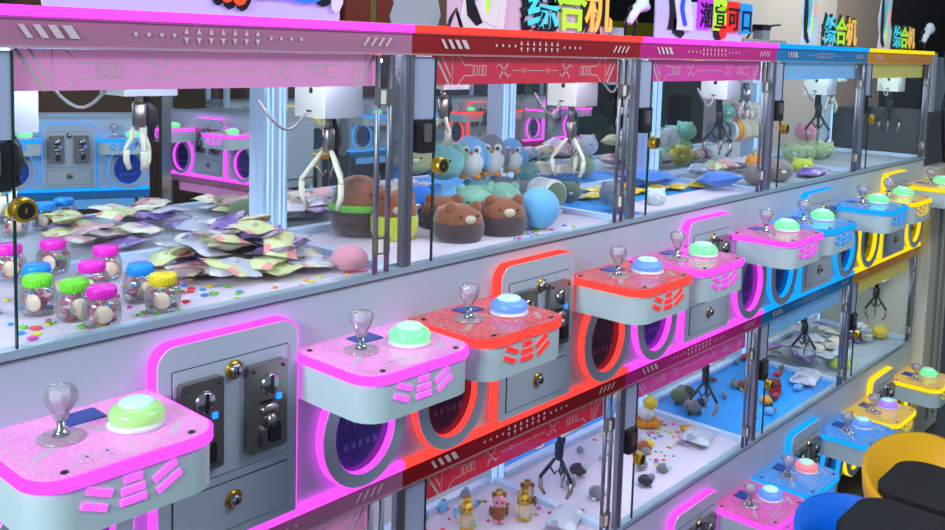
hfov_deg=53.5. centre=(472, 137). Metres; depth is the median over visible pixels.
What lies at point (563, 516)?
snack bag
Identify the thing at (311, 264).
pouch
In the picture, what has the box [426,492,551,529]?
confetti
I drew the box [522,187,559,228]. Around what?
plush
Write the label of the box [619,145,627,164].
plush
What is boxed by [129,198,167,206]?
pouch
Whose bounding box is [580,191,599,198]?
snack bag
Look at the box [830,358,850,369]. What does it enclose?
plush
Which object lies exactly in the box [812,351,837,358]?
pouch
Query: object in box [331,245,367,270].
plush
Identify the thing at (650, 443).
toy
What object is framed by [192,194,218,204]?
pouch
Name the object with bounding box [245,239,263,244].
pouch
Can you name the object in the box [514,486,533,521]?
doll
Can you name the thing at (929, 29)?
lamp
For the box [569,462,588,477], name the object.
toy
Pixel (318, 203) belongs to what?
pouch
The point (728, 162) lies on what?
snack bag
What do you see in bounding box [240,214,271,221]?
pouch
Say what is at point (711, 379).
toy
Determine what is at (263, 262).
pouch
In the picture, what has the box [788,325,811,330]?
pouch
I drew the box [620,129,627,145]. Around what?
plush
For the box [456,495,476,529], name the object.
doll
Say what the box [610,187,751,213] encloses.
floor
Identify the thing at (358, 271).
confetti
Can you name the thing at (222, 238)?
pouch
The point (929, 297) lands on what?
wall
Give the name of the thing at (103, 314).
candy jar
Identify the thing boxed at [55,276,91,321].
candy jar
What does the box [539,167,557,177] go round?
snack bag
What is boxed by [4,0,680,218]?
wall
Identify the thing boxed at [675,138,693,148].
plush
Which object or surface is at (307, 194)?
pouch
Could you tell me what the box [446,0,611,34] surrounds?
sign
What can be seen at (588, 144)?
plush
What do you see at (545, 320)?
machine
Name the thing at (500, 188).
plush
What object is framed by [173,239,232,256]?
pouch
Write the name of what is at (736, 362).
toy
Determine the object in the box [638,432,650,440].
toy
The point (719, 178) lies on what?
snack bag
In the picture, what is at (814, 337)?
pouch
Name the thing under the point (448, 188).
plush
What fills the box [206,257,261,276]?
pouch
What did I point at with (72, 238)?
pouch
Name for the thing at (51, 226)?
pouch
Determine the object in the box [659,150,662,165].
plush
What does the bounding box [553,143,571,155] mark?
snack bag
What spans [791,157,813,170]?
plush
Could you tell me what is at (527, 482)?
doll
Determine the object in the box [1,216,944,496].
floor
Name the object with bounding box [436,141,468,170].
plush
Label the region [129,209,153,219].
pouch
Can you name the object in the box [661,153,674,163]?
snack bag
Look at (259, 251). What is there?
pouch
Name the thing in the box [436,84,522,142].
machine
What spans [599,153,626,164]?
snack bag
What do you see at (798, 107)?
wall
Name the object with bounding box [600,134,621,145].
snack bag
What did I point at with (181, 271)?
pouch
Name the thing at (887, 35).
sign
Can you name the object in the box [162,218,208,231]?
pouch
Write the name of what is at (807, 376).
snack bag
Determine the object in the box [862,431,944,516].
bar stool
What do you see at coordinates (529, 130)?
machine
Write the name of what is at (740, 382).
toy
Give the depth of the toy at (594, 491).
2.98 m
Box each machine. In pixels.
[0,4,468,529]
[0,48,256,263]
[0,112,149,218]
[154,88,313,203]
[167,51,494,529]
[205,88,338,185]
[275,25,691,529]
[317,97,441,186]
[396,55,643,466]
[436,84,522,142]
[497,37,822,529]
[515,57,591,160]
[549,58,749,397]
[643,44,908,499]
[660,60,825,347]
[745,48,944,486]
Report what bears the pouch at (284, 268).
in the machine at (286, 407)
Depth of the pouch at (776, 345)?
4.44 m
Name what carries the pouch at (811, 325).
in the machine at (881, 385)
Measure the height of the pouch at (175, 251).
0.052 m
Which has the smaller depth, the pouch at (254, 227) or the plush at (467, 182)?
the pouch at (254, 227)
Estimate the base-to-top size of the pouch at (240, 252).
0.046 m
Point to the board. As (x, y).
(410, 12)
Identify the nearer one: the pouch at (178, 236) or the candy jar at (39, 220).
the pouch at (178, 236)
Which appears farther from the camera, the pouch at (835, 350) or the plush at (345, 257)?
the pouch at (835, 350)
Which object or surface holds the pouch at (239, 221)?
on the pouch
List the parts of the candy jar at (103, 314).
lid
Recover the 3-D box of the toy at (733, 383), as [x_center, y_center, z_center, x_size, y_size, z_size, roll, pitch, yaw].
[1.124,1.058,4.028,0.035,0.035,0.061,3,6,12]
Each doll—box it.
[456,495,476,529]
[489,488,508,523]
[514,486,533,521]
[517,479,536,505]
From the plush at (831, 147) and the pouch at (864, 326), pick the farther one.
the pouch at (864, 326)
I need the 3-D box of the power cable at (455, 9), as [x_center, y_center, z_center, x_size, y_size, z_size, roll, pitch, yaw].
[-0.041,-0.275,2.192,0.009,0.055,0.062,6,7,42]
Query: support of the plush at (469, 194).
on the machine at (545, 320)
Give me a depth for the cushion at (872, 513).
2.80 m
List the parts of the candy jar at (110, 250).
lid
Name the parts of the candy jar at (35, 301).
lid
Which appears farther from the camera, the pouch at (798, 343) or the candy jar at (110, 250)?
the pouch at (798, 343)
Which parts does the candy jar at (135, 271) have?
lid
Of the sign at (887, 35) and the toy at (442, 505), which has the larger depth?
the sign at (887, 35)
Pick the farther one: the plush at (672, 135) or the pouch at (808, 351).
the pouch at (808, 351)
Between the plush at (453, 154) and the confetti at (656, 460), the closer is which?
the plush at (453, 154)
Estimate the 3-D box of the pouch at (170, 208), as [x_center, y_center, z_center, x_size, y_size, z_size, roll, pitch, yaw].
[-0.793,0.190,2.456,0.105,0.025,0.072,-1,6,-25]
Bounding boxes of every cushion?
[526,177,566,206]
[836,497,944,529]
[877,461,944,516]
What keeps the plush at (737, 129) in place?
on the machine at (801, 450)
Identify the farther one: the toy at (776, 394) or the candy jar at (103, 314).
the toy at (776, 394)
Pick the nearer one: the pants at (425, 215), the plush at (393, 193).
the plush at (393, 193)
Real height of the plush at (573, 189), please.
0.070 m
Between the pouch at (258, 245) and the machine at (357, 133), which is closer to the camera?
the pouch at (258, 245)
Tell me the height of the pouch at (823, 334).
0.026 m
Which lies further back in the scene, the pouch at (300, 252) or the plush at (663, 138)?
the plush at (663, 138)
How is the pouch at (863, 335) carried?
in the machine at (881, 385)
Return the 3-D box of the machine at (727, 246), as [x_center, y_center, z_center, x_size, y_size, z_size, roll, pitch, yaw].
[0.646,0.668,3.173,0.733,1.986,0.900,6,7,42]
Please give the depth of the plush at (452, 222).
2.35 m
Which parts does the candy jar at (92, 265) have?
lid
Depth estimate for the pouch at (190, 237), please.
1.98 m
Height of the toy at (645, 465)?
0.035 m
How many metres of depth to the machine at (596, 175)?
3.58 m
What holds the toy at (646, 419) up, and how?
in the machine at (727, 246)
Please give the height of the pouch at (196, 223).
0.024 m
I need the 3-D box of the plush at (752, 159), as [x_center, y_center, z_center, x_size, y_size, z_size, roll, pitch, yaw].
[1.176,0.111,3.882,0.096,0.084,0.094,1,5,-2]
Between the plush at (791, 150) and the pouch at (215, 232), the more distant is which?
the plush at (791, 150)
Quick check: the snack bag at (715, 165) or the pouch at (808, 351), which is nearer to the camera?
the snack bag at (715, 165)
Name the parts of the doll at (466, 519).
arm, crown, arm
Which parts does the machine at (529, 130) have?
corner post, window sill, post, neon trim, neon trim, coin panel, coin door, cash door, neon trim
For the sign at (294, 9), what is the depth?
1.77 m
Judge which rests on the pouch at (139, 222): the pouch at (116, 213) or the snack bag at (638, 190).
the pouch at (116, 213)
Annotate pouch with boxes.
[39,234,95,243]
[40,210,82,218]
[40,225,82,237]
[44,224,73,228]
[47,220,98,228]
[49,211,86,223]
[63,223,116,234]
[81,229,132,238]
[87,203,129,210]
[93,206,137,219]
[93,225,123,243]
[108,235,150,248]
[113,222,164,234]
[113,230,138,235]
[119,217,159,223]
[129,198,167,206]
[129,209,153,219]
[132,199,171,209]
[136,221,155,225]
[147,212,180,219]
[148,205,190,214]
[148,249,193,265]
[155,239,197,252]
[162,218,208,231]
[164,261,202,276]
[166,245,194,255]
[167,232,187,248]
[168,248,205,257]
[172,227,217,243]
[172,267,204,276]
[173,216,215,230]
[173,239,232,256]
[175,256,196,263]
[176,260,218,276]
[184,229,238,241]
[187,230,241,237]
[190,232,240,237]
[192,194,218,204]
[199,203,220,209]
[199,234,251,243]
[199,257,248,276]
[201,260,211,275]
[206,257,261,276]
[207,241,255,250]
[209,209,245,229]
[211,193,243,204]
[211,205,229,211]
[222,217,255,228]
[223,246,253,258]
[227,220,285,234]
[237,224,280,239]
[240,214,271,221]
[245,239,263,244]
[245,246,301,255]
[250,255,286,269]
[251,240,263,247]
[260,262,308,275]
[263,231,296,259]
[281,228,306,240]
[287,203,304,213]
[288,256,335,265]
[292,237,310,246]
[294,233,311,256]
[296,192,321,198]
[298,197,325,206]
[301,253,336,266]
[303,247,319,255]
[305,206,330,213]
[767,344,781,355]
[768,342,783,348]
[780,343,801,347]
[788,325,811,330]
[790,351,814,362]
[793,339,807,348]
[795,346,819,355]
[802,333,825,341]
[808,324,828,327]
[809,342,825,351]
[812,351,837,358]
[813,320,827,328]
[818,326,838,332]
[818,332,838,336]
[819,342,838,349]
[828,335,841,343]
[832,345,853,355]
[849,336,862,343]
[856,324,868,329]
[857,321,863,327]
[861,334,873,337]
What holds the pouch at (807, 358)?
in the machine at (881, 385)
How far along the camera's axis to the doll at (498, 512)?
2.81 m
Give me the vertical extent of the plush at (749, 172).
0.079 m
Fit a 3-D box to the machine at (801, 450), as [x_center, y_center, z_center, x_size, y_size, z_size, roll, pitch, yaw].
[1.249,0.622,3.839,0.733,1.986,0.900,6,7,42]
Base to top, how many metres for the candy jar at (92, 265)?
0.069 m
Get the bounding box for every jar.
[0,206,28,236]
[0,242,25,281]
[18,261,55,301]
[18,272,56,316]
[32,201,56,230]
[36,237,70,275]
[51,197,76,212]
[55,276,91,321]
[75,258,109,298]
[82,283,121,328]
[90,243,121,281]
[122,261,157,303]
[144,271,180,313]
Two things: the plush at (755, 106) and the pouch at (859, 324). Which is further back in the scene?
the pouch at (859, 324)
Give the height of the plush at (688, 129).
0.092 m
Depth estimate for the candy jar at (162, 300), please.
1.68 m
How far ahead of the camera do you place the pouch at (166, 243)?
1.99 m
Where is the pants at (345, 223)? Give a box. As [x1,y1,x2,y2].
[331,210,371,237]
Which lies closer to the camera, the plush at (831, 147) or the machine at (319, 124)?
the plush at (831, 147)
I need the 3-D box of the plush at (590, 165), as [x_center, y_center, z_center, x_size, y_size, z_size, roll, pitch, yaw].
[0.422,0.111,3.626,0.104,0.091,0.102,1,5,-1]
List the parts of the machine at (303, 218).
corner post, window sill, corner post, post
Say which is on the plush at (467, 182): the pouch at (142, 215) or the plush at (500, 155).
the plush at (500, 155)
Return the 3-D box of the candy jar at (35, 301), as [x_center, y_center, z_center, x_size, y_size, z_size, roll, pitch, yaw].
[-0.766,0.277,1.655,0.064,0.069,0.064,3,6,11]
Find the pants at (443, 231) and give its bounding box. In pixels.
[433,221,484,242]
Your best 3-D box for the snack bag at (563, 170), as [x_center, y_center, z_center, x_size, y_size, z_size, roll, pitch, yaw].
[0.340,0.127,3.550,0.085,0.049,0.105,-1,6,-28]
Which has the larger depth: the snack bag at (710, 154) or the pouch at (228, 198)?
the snack bag at (710, 154)
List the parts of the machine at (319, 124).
post, window sill, coin panel, corner post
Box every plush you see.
[227,198,248,215]
[328,173,381,237]
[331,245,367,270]
[370,190,418,241]
[398,153,431,173]
[412,184,437,221]
[420,193,464,228]
[426,144,464,179]
[433,201,484,242]
[434,183,464,195]
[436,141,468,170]
[456,185,492,204]
[457,135,489,178]
[463,179,494,186]
[480,134,510,176]
[480,194,526,236]
[481,141,490,170]
[486,181,520,197]
[489,175,519,183]
[502,138,527,173]
[514,160,539,180]
[514,180,529,194]
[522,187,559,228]
[560,181,581,201]
[568,155,594,177]
[576,134,597,155]
[599,181,619,202]
[608,189,625,210]
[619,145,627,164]
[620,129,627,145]
[647,187,666,205]
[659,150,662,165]
[660,127,678,146]
[660,130,666,147]
[660,146,670,151]
[664,125,681,139]
[669,145,691,163]
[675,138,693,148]
[677,120,696,139]
[705,118,776,142]
[715,103,735,119]
[733,102,748,118]
[743,164,760,184]
[745,154,760,167]
[748,102,759,118]
[770,158,793,181]
[782,142,804,159]
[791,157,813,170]
[794,122,815,140]
[804,145,815,158]
[808,139,828,158]
[823,141,834,156]
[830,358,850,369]
[872,325,887,338]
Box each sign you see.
[41,0,342,20]
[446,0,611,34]
[653,0,752,41]
[800,0,856,46]
[877,0,914,49]
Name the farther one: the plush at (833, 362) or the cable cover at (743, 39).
the plush at (833, 362)
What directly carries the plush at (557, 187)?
on the snack bag
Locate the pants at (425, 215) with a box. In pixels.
[420,211,434,228]
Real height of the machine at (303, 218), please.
1.986 m
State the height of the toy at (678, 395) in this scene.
0.072 m
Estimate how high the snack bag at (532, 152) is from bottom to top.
0.049 m
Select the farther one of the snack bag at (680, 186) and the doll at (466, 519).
the snack bag at (680, 186)
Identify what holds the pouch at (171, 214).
on the pouch at (125, 219)
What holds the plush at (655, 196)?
on the floor at (690, 197)
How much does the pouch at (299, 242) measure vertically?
0.056 m
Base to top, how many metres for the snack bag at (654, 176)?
0.058 m
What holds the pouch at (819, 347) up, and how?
on the pouch at (808, 351)
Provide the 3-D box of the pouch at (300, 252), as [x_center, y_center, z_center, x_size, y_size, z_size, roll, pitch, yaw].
[-0.399,0.234,2.062,0.072,0.037,0.103,2,5,2]
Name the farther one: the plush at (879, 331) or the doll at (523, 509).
the plush at (879, 331)
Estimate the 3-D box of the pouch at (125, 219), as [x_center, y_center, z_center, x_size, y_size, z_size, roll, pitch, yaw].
[-0.873,0.215,2.458,0.105,0.023,0.072,1,5,-8]
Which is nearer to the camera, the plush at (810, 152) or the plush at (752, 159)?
the plush at (752, 159)
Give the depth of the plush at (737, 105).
3.96 m
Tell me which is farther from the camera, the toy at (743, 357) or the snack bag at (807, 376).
the toy at (743, 357)
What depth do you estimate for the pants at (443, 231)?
2.35 m
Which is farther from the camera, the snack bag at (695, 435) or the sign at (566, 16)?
the snack bag at (695, 435)
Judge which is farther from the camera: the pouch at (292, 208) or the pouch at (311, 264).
the pouch at (292, 208)
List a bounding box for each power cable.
[446,8,462,26]
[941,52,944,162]
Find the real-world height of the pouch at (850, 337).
0.039 m
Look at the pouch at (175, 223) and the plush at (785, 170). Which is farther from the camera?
the plush at (785, 170)
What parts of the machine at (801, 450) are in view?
post, post, playfield rail, post, playfield rail, corner post, corner post, neon trim, deck plate, window sill, neon trim, header panel, coin panel, coin door, deck plate, neon trim, window sill, neon trim, header panel, cash door, coin panel, coin door, corner post, deck plate, neon trim, corner post, deck plate, neon trim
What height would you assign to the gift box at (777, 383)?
0.048 m
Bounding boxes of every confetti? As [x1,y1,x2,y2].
[0,265,242,340]
[272,267,367,288]
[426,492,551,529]
[513,224,575,238]
[593,420,697,465]
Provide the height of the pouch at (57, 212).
0.021 m
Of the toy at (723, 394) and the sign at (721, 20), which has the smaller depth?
the sign at (721, 20)
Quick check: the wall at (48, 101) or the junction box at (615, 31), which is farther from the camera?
the wall at (48, 101)
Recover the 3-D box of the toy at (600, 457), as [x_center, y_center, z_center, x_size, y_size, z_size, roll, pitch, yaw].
[0.460,1.115,3.274,0.048,0.028,0.028,2,5,3]
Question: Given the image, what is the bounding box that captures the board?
[390,0,440,25]
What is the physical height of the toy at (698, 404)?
0.064 m
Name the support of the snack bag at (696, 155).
on the machine at (599, 166)
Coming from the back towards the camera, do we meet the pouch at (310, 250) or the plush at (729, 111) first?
the plush at (729, 111)
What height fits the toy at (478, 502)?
0.024 m
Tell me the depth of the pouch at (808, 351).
4.35 m
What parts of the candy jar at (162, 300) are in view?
lid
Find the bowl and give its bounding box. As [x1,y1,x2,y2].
[483,215,526,236]
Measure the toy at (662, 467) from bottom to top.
0.033 m
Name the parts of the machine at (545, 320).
post, corner post, corner post, playfield rail, deck plate, post, neon trim, playfield rail, post, header panel, window sill, header panel, neon trim, coin panel, cash door, coin door, corner post, corner post, deck plate, neon trim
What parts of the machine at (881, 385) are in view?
post, playfield rail, post, playfield rail, corner post, corner post, window sill, deck plate, neon trim, neon trim, header panel, coin panel, coin door, neon trim, window sill, neon trim, deck plate, cash door, coin panel, header panel, coin door, corner post, neon trim, deck plate, deck plate, corner post, neon trim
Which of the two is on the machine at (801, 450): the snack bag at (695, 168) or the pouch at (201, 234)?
the snack bag at (695, 168)
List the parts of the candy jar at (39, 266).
lid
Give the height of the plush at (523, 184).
0.098 m
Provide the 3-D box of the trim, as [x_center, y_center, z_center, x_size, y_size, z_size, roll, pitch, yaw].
[1.407,-1.472,12.797,0.100,0.300,5.600,6,7,42]
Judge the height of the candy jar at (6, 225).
0.069 m
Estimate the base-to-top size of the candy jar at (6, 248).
0.069 m
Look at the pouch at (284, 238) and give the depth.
1.98 m
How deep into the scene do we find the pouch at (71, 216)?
2.29 m
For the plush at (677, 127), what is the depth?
4.30 m
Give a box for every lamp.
[624,0,650,35]
[919,23,934,50]
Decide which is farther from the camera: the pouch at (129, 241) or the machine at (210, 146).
the machine at (210, 146)
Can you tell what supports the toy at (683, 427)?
on the machine at (727, 246)
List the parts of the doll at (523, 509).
arm, crown, arm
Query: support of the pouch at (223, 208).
in the machine at (303, 218)
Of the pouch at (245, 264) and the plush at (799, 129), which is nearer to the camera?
the pouch at (245, 264)
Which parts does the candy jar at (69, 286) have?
lid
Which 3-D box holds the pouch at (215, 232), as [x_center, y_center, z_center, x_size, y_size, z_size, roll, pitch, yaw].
[-0.542,0.208,1.981,0.106,0.032,0.069,4,6,20]
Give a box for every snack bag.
[287,191,298,201]
[287,200,299,216]
[296,195,330,205]
[310,187,333,198]
[379,181,394,189]
[391,178,419,184]
[468,171,484,180]
[523,146,540,160]
[534,144,559,157]
[536,161,549,166]
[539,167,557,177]
[543,138,567,144]
[545,502,584,529]
[547,159,567,165]
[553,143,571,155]
[554,164,578,176]
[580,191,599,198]
[581,185,600,191]
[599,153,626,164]
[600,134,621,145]
[612,168,680,183]
[625,187,644,194]
[643,184,668,188]
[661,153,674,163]
[667,183,687,189]
[678,426,715,446]
[687,163,711,174]
[688,181,707,187]
[690,149,703,159]
[694,170,744,186]
[696,148,714,158]
[704,160,729,171]
[717,158,741,170]
[731,157,745,168]
[788,367,822,386]
[793,167,830,176]
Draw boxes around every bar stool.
[793,492,944,529]
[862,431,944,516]
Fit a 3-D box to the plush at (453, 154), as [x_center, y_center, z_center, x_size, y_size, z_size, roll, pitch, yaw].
[-0.082,0.070,2.653,0.120,0.105,0.118,1,5,-2]
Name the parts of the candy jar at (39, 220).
lid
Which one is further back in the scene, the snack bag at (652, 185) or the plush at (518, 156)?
the snack bag at (652, 185)
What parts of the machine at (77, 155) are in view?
deck plate, neon trim, coin panel, neon trim, coin door, cash door, header panel, window sill, neon trim, deck plate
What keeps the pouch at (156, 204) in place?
on the pouch
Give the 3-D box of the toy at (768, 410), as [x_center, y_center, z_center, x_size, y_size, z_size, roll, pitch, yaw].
[1.183,1.089,3.734,0.057,0.034,0.033,3,6,19]
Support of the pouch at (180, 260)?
in the machine at (286, 407)
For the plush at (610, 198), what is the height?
0.070 m
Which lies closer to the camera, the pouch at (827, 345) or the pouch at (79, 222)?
the pouch at (79, 222)
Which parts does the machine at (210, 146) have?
corner post, neon trim, deck plate, coin panel, coin door, cash door, window sill, neon trim, header panel, neon trim, deck plate, post, roof panel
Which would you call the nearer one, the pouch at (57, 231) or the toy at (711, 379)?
the pouch at (57, 231)
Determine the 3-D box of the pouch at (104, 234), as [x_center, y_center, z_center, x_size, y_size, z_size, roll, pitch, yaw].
[-0.858,0.227,2.198,0.105,0.024,0.071,2,5,0]
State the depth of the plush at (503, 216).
2.45 m
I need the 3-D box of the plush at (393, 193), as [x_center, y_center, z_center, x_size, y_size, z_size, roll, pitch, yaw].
[-0.198,0.194,2.390,0.124,0.126,0.127,0,6,-14]
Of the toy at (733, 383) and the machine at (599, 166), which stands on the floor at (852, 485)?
the machine at (599, 166)
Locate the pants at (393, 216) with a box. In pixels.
[370,213,418,241]
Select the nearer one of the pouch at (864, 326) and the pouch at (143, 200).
the pouch at (143, 200)
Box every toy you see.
[426,510,429,520]
[438,498,447,511]
[453,505,461,517]
[460,486,469,499]
[473,500,480,507]
[565,475,575,487]
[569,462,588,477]
[576,444,583,453]
[588,484,606,500]
[597,453,607,460]
[636,458,647,469]
[637,396,659,428]
[637,439,654,454]
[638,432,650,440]
[638,473,654,487]
[641,447,649,454]
[655,463,670,472]
[670,386,693,404]
[680,424,692,433]
[683,397,704,414]
[709,377,716,382]
[721,391,727,398]
[730,378,737,387]
[733,359,740,364]
[737,378,748,390]
[741,353,745,359]
[760,394,774,405]
[764,407,776,414]
[772,371,782,376]
[773,392,778,399]
[778,364,784,370]
[793,383,803,390]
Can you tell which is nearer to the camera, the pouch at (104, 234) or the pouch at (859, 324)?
the pouch at (104, 234)
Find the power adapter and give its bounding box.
[746,24,780,39]
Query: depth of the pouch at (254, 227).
1.99 m
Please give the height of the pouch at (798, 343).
0.030 m
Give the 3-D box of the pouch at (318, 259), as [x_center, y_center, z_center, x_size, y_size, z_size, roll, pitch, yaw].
[-0.345,0.268,2.030,0.105,0.022,0.072,1,5,-8]
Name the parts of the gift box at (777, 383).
lid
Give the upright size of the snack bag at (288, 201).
0.049 m
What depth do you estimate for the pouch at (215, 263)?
1.87 m
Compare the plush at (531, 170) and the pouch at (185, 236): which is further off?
the plush at (531, 170)
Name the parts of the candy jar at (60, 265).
lid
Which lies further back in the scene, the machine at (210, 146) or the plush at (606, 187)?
the machine at (210, 146)
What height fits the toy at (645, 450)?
0.030 m
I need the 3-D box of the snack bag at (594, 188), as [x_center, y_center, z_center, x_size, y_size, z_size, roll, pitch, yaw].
[0.428,0.180,3.268,0.120,0.022,0.070,-3,7,-38]
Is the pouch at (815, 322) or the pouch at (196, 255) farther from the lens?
the pouch at (815, 322)
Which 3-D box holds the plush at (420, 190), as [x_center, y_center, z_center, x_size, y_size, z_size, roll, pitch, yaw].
[-0.152,0.182,2.616,0.124,0.109,0.122,1,5,-2]
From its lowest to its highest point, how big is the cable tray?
0.025 m
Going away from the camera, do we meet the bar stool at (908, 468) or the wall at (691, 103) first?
the bar stool at (908, 468)
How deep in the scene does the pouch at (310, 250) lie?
2.07 m
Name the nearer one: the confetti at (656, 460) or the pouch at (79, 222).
the pouch at (79, 222)
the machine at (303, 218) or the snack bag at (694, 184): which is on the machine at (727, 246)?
the snack bag at (694, 184)
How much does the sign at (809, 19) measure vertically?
0.244 m
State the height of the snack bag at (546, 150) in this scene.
0.052 m
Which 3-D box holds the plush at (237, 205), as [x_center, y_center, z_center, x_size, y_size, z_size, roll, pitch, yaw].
[-0.598,0.199,2.517,0.116,0.070,0.116,6,7,42]
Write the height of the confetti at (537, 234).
0.003 m
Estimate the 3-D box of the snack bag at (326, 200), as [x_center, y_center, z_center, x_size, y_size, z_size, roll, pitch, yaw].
[-0.443,0.191,2.656,0.105,0.050,0.085,-3,7,-39]
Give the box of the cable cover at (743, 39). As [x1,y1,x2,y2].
[741,38,785,43]
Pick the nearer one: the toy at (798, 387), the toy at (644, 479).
the toy at (644, 479)
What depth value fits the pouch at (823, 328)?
4.64 m
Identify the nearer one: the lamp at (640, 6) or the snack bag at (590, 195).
the lamp at (640, 6)
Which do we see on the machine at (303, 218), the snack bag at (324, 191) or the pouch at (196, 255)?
the snack bag at (324, 191)
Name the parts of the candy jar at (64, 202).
lid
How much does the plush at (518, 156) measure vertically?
0.107 m
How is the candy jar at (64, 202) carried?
in the machine at (30, 242)
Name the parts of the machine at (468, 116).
neon trim, deck plate, window sill, post, neon trim, coin panel, coin door, cash door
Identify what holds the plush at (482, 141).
on the plush at (467, 182)
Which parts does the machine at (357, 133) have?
post, roof panel, corner post, header panel, neon trim, deck plate, coin panel, cash door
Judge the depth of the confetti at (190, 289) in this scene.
1.68 m
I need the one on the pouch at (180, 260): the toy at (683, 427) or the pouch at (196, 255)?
the pouch at (196, 255)
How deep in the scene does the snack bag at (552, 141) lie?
3.68 m
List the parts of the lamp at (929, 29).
arm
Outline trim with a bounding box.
[612,21,653,36]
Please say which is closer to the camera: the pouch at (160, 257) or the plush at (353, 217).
the pouch at (160, 257)
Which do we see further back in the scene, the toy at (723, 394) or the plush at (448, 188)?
the toy at (723, 394)
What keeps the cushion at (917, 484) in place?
on the bar stool at (908, 468)
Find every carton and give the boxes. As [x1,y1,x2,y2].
[339,0,393,22]
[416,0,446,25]
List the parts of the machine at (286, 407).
deck plate, neon trim, header panel, window sill, playfield rail, neon trim, coin panel, coin door, cash door, post, header panel, deck plate, neon trim, corner post, corner post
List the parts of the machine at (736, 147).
window sill, corner post, post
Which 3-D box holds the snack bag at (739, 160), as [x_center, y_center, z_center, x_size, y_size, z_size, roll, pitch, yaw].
[1.131,0.109,3.980,0.085,0.048,0.104,5,6,29]
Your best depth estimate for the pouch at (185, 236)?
2.00 m
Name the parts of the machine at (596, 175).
corner post, window sill, corner post, post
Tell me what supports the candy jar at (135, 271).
in the machine at (286, 407)
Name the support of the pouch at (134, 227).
on the pouch at (114, 230)
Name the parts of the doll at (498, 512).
arm, crown, arm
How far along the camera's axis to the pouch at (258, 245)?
2.02 m
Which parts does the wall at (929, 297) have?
grey post, edge trim, edge trim, grey panel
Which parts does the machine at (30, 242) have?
header panel, window sill, corner post, post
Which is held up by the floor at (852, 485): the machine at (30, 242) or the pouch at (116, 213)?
the machine at (30, 242)
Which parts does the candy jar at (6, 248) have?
lid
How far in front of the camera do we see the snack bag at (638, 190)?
3.23 m
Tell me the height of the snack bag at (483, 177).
0.050 m
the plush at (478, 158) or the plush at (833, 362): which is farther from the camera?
the plush at (833, 362)
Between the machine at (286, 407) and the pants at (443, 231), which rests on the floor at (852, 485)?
the machine at (286, 407)
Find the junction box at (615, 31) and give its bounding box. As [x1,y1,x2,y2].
[605,27,623,35]
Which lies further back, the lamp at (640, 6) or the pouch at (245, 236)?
the lamp at (640, 6)
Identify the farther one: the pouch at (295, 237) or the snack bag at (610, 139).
the snack bag at (610, 139)
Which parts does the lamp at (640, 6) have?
arm, arm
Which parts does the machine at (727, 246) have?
post, post, corner post, playfield rail, corner post, post, post, playfield rail, window sill, deck plate, neon trim, header panel, neon trim, coin panel, coin door, window sill, neon trim, header panel, cash door, coin panel, coin door, corner post, neon trim, deck plate, corner post, deck plate, neon trim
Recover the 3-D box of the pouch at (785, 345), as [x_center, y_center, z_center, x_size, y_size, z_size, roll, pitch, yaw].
[1.507,0.985,4.435,0.106,0.031,0.069,2,5,0]
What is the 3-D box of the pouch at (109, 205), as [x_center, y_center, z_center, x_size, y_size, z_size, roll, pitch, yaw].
[-0.946,0.186,2.452,0.072,0.024,0.105,3,6,12]
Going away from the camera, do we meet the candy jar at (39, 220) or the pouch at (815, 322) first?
the candy jar at (39, 220)
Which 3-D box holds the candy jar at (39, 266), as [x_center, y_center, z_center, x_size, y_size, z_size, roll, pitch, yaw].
[-0.804,0.268,1.732,0.064,0.069,0.064,1,5,-6]
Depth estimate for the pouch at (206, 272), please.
1.91 m
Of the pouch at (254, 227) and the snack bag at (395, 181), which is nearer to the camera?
the pouch at (254, 227)
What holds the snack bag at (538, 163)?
on the machine at (596, 175)
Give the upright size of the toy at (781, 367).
0.026 m
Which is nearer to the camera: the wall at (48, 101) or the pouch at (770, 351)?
the pouch at (770, 351)
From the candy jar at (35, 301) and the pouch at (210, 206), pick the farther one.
the pouch at (210, 206)
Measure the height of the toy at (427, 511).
0.029 m
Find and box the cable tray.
[339,20,631,35]
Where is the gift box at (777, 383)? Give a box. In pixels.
[768,378,781,395]
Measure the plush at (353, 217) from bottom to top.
0.157 m
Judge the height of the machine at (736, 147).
1.986 m
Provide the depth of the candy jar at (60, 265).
1.89 m
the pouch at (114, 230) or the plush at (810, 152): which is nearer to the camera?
the pouch at (114, 230)
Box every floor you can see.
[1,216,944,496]
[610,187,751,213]
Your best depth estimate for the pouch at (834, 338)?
4.47 m
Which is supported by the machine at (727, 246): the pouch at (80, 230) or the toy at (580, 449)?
the toy at (580, 449)
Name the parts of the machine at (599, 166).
corner post, window sill, post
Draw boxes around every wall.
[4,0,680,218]
[679,0,703,143]
[702,0,944,161]
[820,53,944,431]
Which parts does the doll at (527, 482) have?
crown, arm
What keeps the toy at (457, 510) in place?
on the machine at (545, 320)
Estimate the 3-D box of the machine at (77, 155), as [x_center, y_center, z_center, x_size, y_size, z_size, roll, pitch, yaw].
[-2.479,0.331,5.792,0.900,1.986,0.732,-1,6,-23]
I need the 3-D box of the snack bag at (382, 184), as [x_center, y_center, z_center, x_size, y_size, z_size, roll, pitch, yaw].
[-0.297,0.164,2.988,0.105,0.050,0.085,-2,7,-36]
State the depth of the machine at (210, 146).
6.32 m
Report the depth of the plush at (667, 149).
4.28 m

